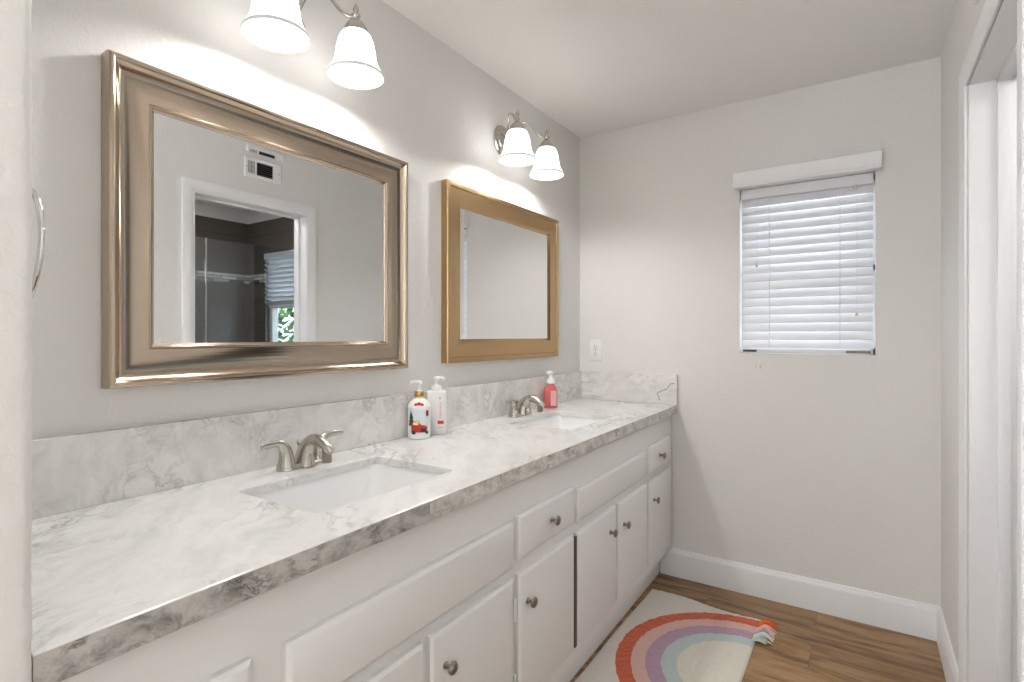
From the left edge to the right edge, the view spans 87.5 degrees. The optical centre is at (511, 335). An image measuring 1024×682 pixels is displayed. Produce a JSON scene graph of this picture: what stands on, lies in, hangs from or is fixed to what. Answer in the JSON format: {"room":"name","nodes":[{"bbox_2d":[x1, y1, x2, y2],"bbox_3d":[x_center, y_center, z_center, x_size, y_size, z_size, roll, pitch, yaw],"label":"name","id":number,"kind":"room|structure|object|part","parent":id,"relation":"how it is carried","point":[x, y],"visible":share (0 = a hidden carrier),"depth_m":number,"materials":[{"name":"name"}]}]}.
{"room":"bathroom","nodes":[
{"label":"bathroom","id":0,"kind":"room"},
{"bbox_2d":[0,0,31,681],"bbox_3d":[-1.415,0.053,1.111,2.018,2.440,0.122,0,0,33],"label":"wall","id":1,"kind":"structure","parent":0,"point":[15,15],"depth_m":0.59,"materials":[{"name":"white paint"}]},
{"bbox_2d":[32,188,44,297],"bbox_3d":[-0.650,-0.124,0.698,0.169,0.192,0.033,0,0,33],"label":"towel ring","id":2,"kind":"object","parent":1,"relation":"attached to","point":[37,201],"visible":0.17,"depth_m":0.66,"materials":[{"name":"silver metal"}]},
{"bbox_2d":[31,0,579,438],"bbox_3d":[-0.378,0.053,2.082,0.120,2.440,2.883,0,0,33],"label":"wall","id":3,"kind":"structure","parent":0,"point":[434,111],"depth_m":1.51,"materials":[{"name":"white paint"}]},
{"bbox_2d":[101,49,407,388],"bbox_3d":[-0.635,-0.253,1.543,0.042,0.735,0.909,0,0,33],"label":"wall mirror","id":4,"kind":"object","parent":3,"relation":"attached to","point":[241,239],"visible":1,"depth_m":1.40,"materials":[{"name":"beige metal"}]},
{"bbox_3d":[-0.645,-0.253,1.550,0.013,0.547,0.721,0,0,33],"label":"glass","id":5,"kind":"part","parent":4,"relation":"part of","materials":[{"name":"white mirror"}]},
{"bbox_2d":[31,371,581,518],"bbox_3d":[-0.319,0.286,2.043,0.020,0.157,2.641,0,0,33],"label":"backsplash","id":6,"kind":"structure","parent":3,"relation":"attached to","point":[71,472],"depth_m":1.36,"materials":[{"name":"stone"}]},
{"bbox_2d":[240,0,383,89],"bbox_3d":[-0.559,-0.878,1.475,0.246,0.249,0.414,0,0,33],"label":"wall sconce","id":7,"kind":"object","parent":3,"relation":"attached to","point":[272,25],"visible":1,"depth_m":1.48,"materials":[{"name":"white glass"}]},
{"bbox_3d":[-0.593,-0.818,1.347,0.162,0.130,0.162,0,0,33],"label":"lamp shade","id":8,"kind":"part","parent":7,"relation":"part of","materials":[{"name":"white glass"}]},
{"bbox_3d":[-0.543,-0.950,1.545,0.193,0.106,0.018,0,0,-8],"label":"arm","id":9,"kind":"part","parent":7,"relation":"part of","materials":[{"name":"silver metal"}]},
{"bbox_3d":[-0.455,-0.818,1.558,0.162,0.130,0.162,0,0,33],"label":"lamp shade","id":10,"kind":"part","parent":7,"relation":"part of","materials":[{"name":"white glass"}]},
{"bbox_2d":[441,179,558,362],"bbox_3d":[-0.014,-0.256,2.492,0.034,0.727,0.914,0,0,33],"label":"wall mirror","id":11,"kind":"object","parent":3,"relation":"attached to","point":[500,258],"visible":1,"depth_m":2.40,"materials":[{"name":"gold metal"}]},
{"bbox_3d":[-0.020,-0.256,2.496,0.015,0.544,0.731,0,0,33],"label":"glass","id":12,"kind":"part","parent":11,"relation":"part of","materials":[{"name":"white mirror"}]},
{"bbox_2d":[493,110,563,179],"bbox_3d":[0.058,-0.872,2.410,0.246,0.249,0.414,0,0,33],"label":"wall sconce","id":13,"kind":"object","parent":3,"relation":"attached to","point":[513,145],"visible":1,"depth_m":2.42,"materials":[{"name":"white glass"}]},
{"bbox_3d":[-0.001,-0.944,2.369,0.018,0.106,0.193,0,0,-15],"label":"arm","id":14,"kind":"part","parent":13,"relation":"part of","materials":[{"name":"silver metal"}]},
{"bbox_3d":[0.023,-0.812,2.282,0.162,0.130,0.162,0,0,33],"label":"lamp shade","id":15,"kind":"part","parent":13,"relation":"part of","materials":[{"name":"white glass"}]},
{"bbox_3d":[0.073,-0.944,2.480,0.193,0.106,0.018,0,0,-8],"label":"arm","id":16,"kind":"part","parent":13,"relation":"part of","materials":[{"name":"silver metal"}]},
{"bbox_3d":[0.162,-0.812,2.493,0.162,0.130,0.162,0,0,33],"label":"lamp shade","id":17,"kind":"part","parent":13,"relation":"part of","materials":[{"name":"white glass"}]},
{"bbox_2d":[382,0,955,137],"bbox_3d":[-0.038,-1.197,0.446,5.050,0.060,5.302,0,0,33],"label":"ceiling","id":18,"kind":"structure","parent":0,"point":[592,67],"depth_m":2.14,"materials":[{"name":"white paint"}]},
{"bbox_2d":[570,572,945,681],"bbox_3d":[-0.038,1.303,0.446,5.050,0.060,5.302,0,0,33],"label":"floor","id":19,"kind":"structure","parent":0,"point":[808,645],"depth_m":2.19,"materials":[{"name":"brown wood"}]},
{"bbox_2d":[60,416,671,681],"bbox_3d":[-0.067,0.843,1.873,0.588,0.861,2.638,0,0,33],"label":"vanity cabinet","id":20,"kind":"object","parent":19,"relation":"on","point":[522,581],"visible":0.98,"depth_m":1.34,"materials":[{"name":"white paint"}]},
{"bbox_3d":[-0.486,0.577,0.744,0.018,0.128,0.257,0,0,33],"label":"drawer","id":21,"kind":"part","parent":20,"relation":"part of","materials":[{"name":"white paint"}]},
{"bbox_2d":[31,371,677,681],"bbox_3d":[-0.074,0.307,1.882,0.606,0.205,2.642,0,0,33],"label":"countertop","id":22,"kind":"structure","parent":20,"relation":"on","point":[141,535],"depth_m":1.15,"materials":[{"name":"stone"}]},
{"bbox_2d":[260,430,343,471],"bbox_3d":[-0.580,0.317,1.497,0.195,0.096,0.183,0,0,-13],"label":"faucet","id":23,"kind":"object","parent":22,"relation":"on","point":[314,449],"visible":1,"depth_m":1.46,"materials":[{"name":"silver metal"}]},
{"bbox_3d":[-0.631,0.307,1.434,0.039,0.059,0.099,0,0,33],"label":"lever","id":24,"kind":"part","parent":23,"relation":"part of","materials":[{"name":"silver metal"}]},
{"bbox_3d":[-0.615,0.346,1.458,0.051,0.020,0.051,0,0,33],"label":"handle","id":25,"kind":"part","parent":23,"relation":"part of","materials":[{"name":"silver metal"}]},
{"bbox_3d":[-0.586,0.358,1.502,0.052,0.013,0.156,0,0,33],"label":"plate","id":26,"kind":"part","parent":23,"relation":"part of","materials":[{"name":"silver metal"}]},
{"bbox_3d":[-0.545,0.314,1.475,0.160,0.091,0.052,0,0,33],"label":"spout","id":27,"kind":"part","parent":23,"relation":"part of","materials":[{"name":"silver metal"}]},
{"bbox_3d":[-0.557,0.346,1.545,0.051,0.020,0.051,0,0,33],"label":"handle","id":28,"kind":"part","parent":23,"relation":"part of","materials":[{"name":"silver metal"}]},
{"bbox_3d":[-0.541,0.307,1.570,0.039,0.059,0.099,0,0,33],"label":"lever","id":29,"kind":"part","parent":23,"relation":"part of","materials":[{"name":"silver metal"}]},
{"bbox_2d":[253,463,439,512],"bbox_3d":[-0.403,0.455,1.361,0.351,0.136,0.488,0,0,33],"label":"sink","id":30,"kind":"object","parent":22,"relation":"in","point":[331,492],"visible":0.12,"depth_m":1.51,"materials":[{"name":"white ceramic"}]},
{"bbox_2d":[408,380,430,438],"bbox_3d":[-0.333,0.262,1.922,0.083,0.206,0.083,0,0,33],"label":"soap bottle","id":31,"kind":"object","parent":22,"relation":"on","point":[419,408],"visible":1,"depth_m":1.89,"materials":[{"name":"white plastic"}]},
{"bbox_2d":[409,409,428,434],"bbox_3d":[-0.329,0.303,1.892,0.073,0.087,0.023,0,0,-7],"label":"picture","id":32,"kind":"object","parent":31,"relation":"attached to","point":[418,418],"depth_m":1.88,"materials":[{"name":"white"}]},
{"bbox_2d":[426,376,446,434],"bbox_3d":[-0.282,0.257,1.998,0.074,0.215,0.048,0,0,-8],"label":"lotion bottle","id":33,"kind":"object","parent":22,"relation":"on","point":[437,397],"visible":0.98,"depth_m":1.98,"materials":[{"name":"white plastic"}]},
{"bbox_2d":[505,395,544,417],"bbox_3d":[0.045,0.317,2.456,0.195,0.096,0.183,0,0,-13],"label":"faucet","id":34,"kind":"object","parent":22,"relation":"on","point":[521,408],"visible":1,"depth_m":2.41,"materials":[{"name":"silver metal"}]},
{"bbox_3d":[-0.006,0.307,2.392,0.039,0.059,0.099,0,0,33],"label":"lever","id":35,"kind":"part","parent":34,"relation":"part of","materials":[{"name":"silver metal"}]},
{"bbox_3d":[0.010,0.346,2.417,0.051,0.020,0.051,0,0,33],"label":"handle","id":36,"kind":"part","parent":34,"relation":"part of","materials":[{"name":"silver metal"}]},
{"bbox_3d":[0.039,0.358,2.460,0.052,0.013,0.156,0,0,33],"label":"plate","id":37,"kind":"part","parent":34,"relation":"part of","materials":[{"name":"silver metal"}]},
{"bbox_3d":[0.079,0.314,2.433,0.160,0.091,0.052,0,0,33],"label":"spout","id":38,"kind":"part","parent":34,"relation":"part of","materials":[{"name":"silver metal"}]},
{"bbox_2d":[544,371,556,407],"bbox_3d":[0.198,0.271,2.730,0.068,0.187,0.055,0,0,4],"label":"soap bottle","id":39,"kind":"object","parent":22,"relation":"on","point":[550,391],"visible":1,"depth_m":2.71,"materials":[{"name":"red"}]},
{"bbox_2d":[521,416,600,429],"bbox_3d":[0.223,0.455,2.341,0.348,0.136,0.478,0,0,33],"label":"sink","id":40,"kind":"object","parent":22,"relation":"in","point":[559,422],"visible":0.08,"depth_m":2.54,"materials":[{"name":"white ceramic"}]},
{"bbox_3d":[-0.292,0.875,1.048,0.018,0.387,0.339,0,0,33],"label":"door","id":41,"kind":"part","parent":20,"relation":"part of","materials":[{"name":"white paint"}]},
{"bbox_3d":[-0.192,0.586,1.205,0.018,0.130,0.710,0,0,33],"label":"false drawer","id":42,"kind":"part","parent":20,"relation":"part of","materials":[{"name":"white paint"}]},
{"bbox_3d":[-0.142,0.766,1.238,0.030,0.031,0.031,0,0,33],"label":"knob","id":43,"kind":"part","parent":20,"relation":"part of","materials":[{"name":"silver metal"}]},
{"bbox_3d":[-0.094,0.875,1.357,0.018,0.387,0.347,0,0,33],"label":"door","id":44,"kind":"part","parent":20,"relation":"part of","materials":[{"name":"white paint"}]},
{"bbox_3d":[0.058,0.770,1.551,0.030,0.031,0.031,0,0,33],"label":"knob","id":45,"kind":"part","parent":20,"relation":"part of","materials":[{"name":"silver metal"}]},
{"bbox_3d":[0.111,0.576,1.678,0.018,0.126,0.356,0,0,33],"label":"drawer","id":46,"kind":"part","parent":20,"relation":"part of","materials":[{"name":"white paint"}]},
{"bbox_3d":[0.111,0.875,1.678,0.018,0.387,0.356,0,0,33],"label":"door","id":47,"kind":"part","parent":20,"relation":"part of","materials":[{"name":"white paint"}]},
{"bbox_3d":[0.137,0.576,1.673,0.030,0.031,0.031,0,0,33],"label":"knob","id":48,"kind":"part","parent":20,"relation":"part of","materials":[{"name":"silver metal"}]},
{"bbox_3d":[0.317,0.875,1.999,0.018,0.387,0.359,0,0,33],"label":"door","id":49,"kind":"part","parent":20,"relation":"part of","materials":[{"name":"white paint"}]},
{"bbox_3d":[0.417,0.588,2.155,0.018,0.114,0.713,0,0,33],"label":"false drawer","id":50,"kind":"part","parent":20,"relation":"part of","materials":[{"name":"white paint"}]},
{"bbox_3d":[0.395,0.765,2.078,0.030,0.031,0.031,0,0,33],"label":"knob","id":51,"kind":"part","parent":20,"relation":"part of","materials":[{"name":"silver metal"}]},
{"bbox_3d":[0.473,0.776,2.200,0.030,0.031,0.031,0,0,33],"label":"knob","id":52,"kind":"part","parent":20,"relation":"part of","materials":[{"name":"silver metal"}]},
{"bbox_3d":[0.523,0.875,2.321,0.018,0.387,0.354,0,0,33],"label":"door","id":53,"kind":"part","parent":20,"relation":"part of","materials":[{"name":"white paint"}]},
{"bbox_3d":[0.729,0.582,2.643,0.018,0.127,0.348,0,0,33],"label":"drawer","id":54,"kind":"part","parent":20,"relation":"part of","materials":[{"name":"white paint"}]},
{"bbox_3d":[0.729,0.875,2.643,0.018,0.387,0.348,0,0,33],"label":"door","id":55,"kind":"part","parent":20,"relation":"part of","materials":[{"name":"white paint"}]},
{"bbox_2d":[574,589,777,681],"bbox_3d":[0.672,1.254,2.106,0.593,0.036,1.003,0,0,33],"label":"bath mat","id":56,"kind":"object","parent":19,"relation":"on","point":[667,637],"visible":1,"depth_m":2.18,"materials":[{"name":"multicoloured fabric"}]},
{"bbox_2d":[580,57,940,605],"bbox_3d":[1.133,0.053,2.741,1.918,2.440,0.120,0,0,33],"label":"wall","id":57,"kind":"structure","parent":0,"point":[824,467],"depth_m":2.56,"materials":[{"name":"white paint"}]},
{"bbox_2d":[590,339,601,360],"bbox_3d":[0.484,0.082,3.091,0.074,0.124,0.009,0,0,33],"label":"wall outlet","id":58,"kind":"object","parent":57,"relation":"attached to","point":[595,344],"visible":1,"depth_m":3.09,"materials":[{"name":"white plastic"}]},
{"bbox_2d":[660,548,940,640],"bbox_3d":[1.293,1.202,2.554,1.184,0.143,0.016,0,0,33],"label":"baseboard","id":59,"kind":"structure","parent":57,"relation":"attached to","point":[915,618],"depth_m":2.49,"materials":[{"name":"white paint"}]},
{"bbox_2d":[742,175,874,354],"bbox_3d":[1.418,-0.324,2.589,0.562,0.817,0.030,0,0,33],"label":"window","id":60,"kind":"structure","parent":57,"relation":"in","point":[873,349],"depth_m":2.42,"materials":[{"name":"white paint"}]},
{"bbox_2d":[733,150,881,368],"bbox_3d":[1.364,-0.321,2.504,0.601,0.959,0.111,0,0,33],"label":"window blind","id":61,"kind":"object","parent":60,"relation":"attached to","point":[807,284],"visible":1,"depth_m":2.51,"materials":[{"name":"white paint"}]},
{"bbox_3d":[1.250,-0.314,2.597,0.006,0.750,0.013,0,0,33],"label":"ladder cord","id":62,"kind":"part","parent":61,"relation":"part of","materials":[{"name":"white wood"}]},
{"bbox_3d":[1.382,0.071,2.534,0.544,0.020,0.040,0,0,33],"label":"rail","id":63,"kind":"part","parent":61,"relation":"part of","materials":[{"name":"white plastic"}]},
{"bbox_2d":[941,0,1002,681],"bbox_3d":[0.428,0.053,0.048,0.130,2.440,5.152,0,0,33],"label":"wall","id":64,"kind":"structure","parent":0,"point":[966,15],"depth_m":1.97,"materials":[{"name":"white paint"}]},
{"bbox_2d":[937,608,958,681],"bbox_3d":[1.615,1.202,1.981,0.016,0.143,0.585,0,0,33],"label":"baseboard","id":65,"kind":"structure","parent":64,"relation":"attached to","point":[949,663],"depth_m":1.99,"materials":[{"name":"white paint"}]},
{"bbox_2d":[959,0,1023,681],"bbox_3d":[1.221,0.213,1.381,0.014,2.120,0.830,0,0,33],"label":"trim","id":66,"kind":"structure","parent":64,"relation":"attached to","point":[990,8],"depth_m":1.34,"materials":[{"name":"white paint"}]},
{"bbox_2d":[968,0,1016,681],"bbox_3d":[1.282,0.242,1.341,0.125,2.061,0.712,0,0,33],"label":"trim","id":67,"kind":"structure","parent":64,"relation":"attached to","point":[992,86],"depth_m":1.63,"materials":[{"name":"white paint"}]}
]}

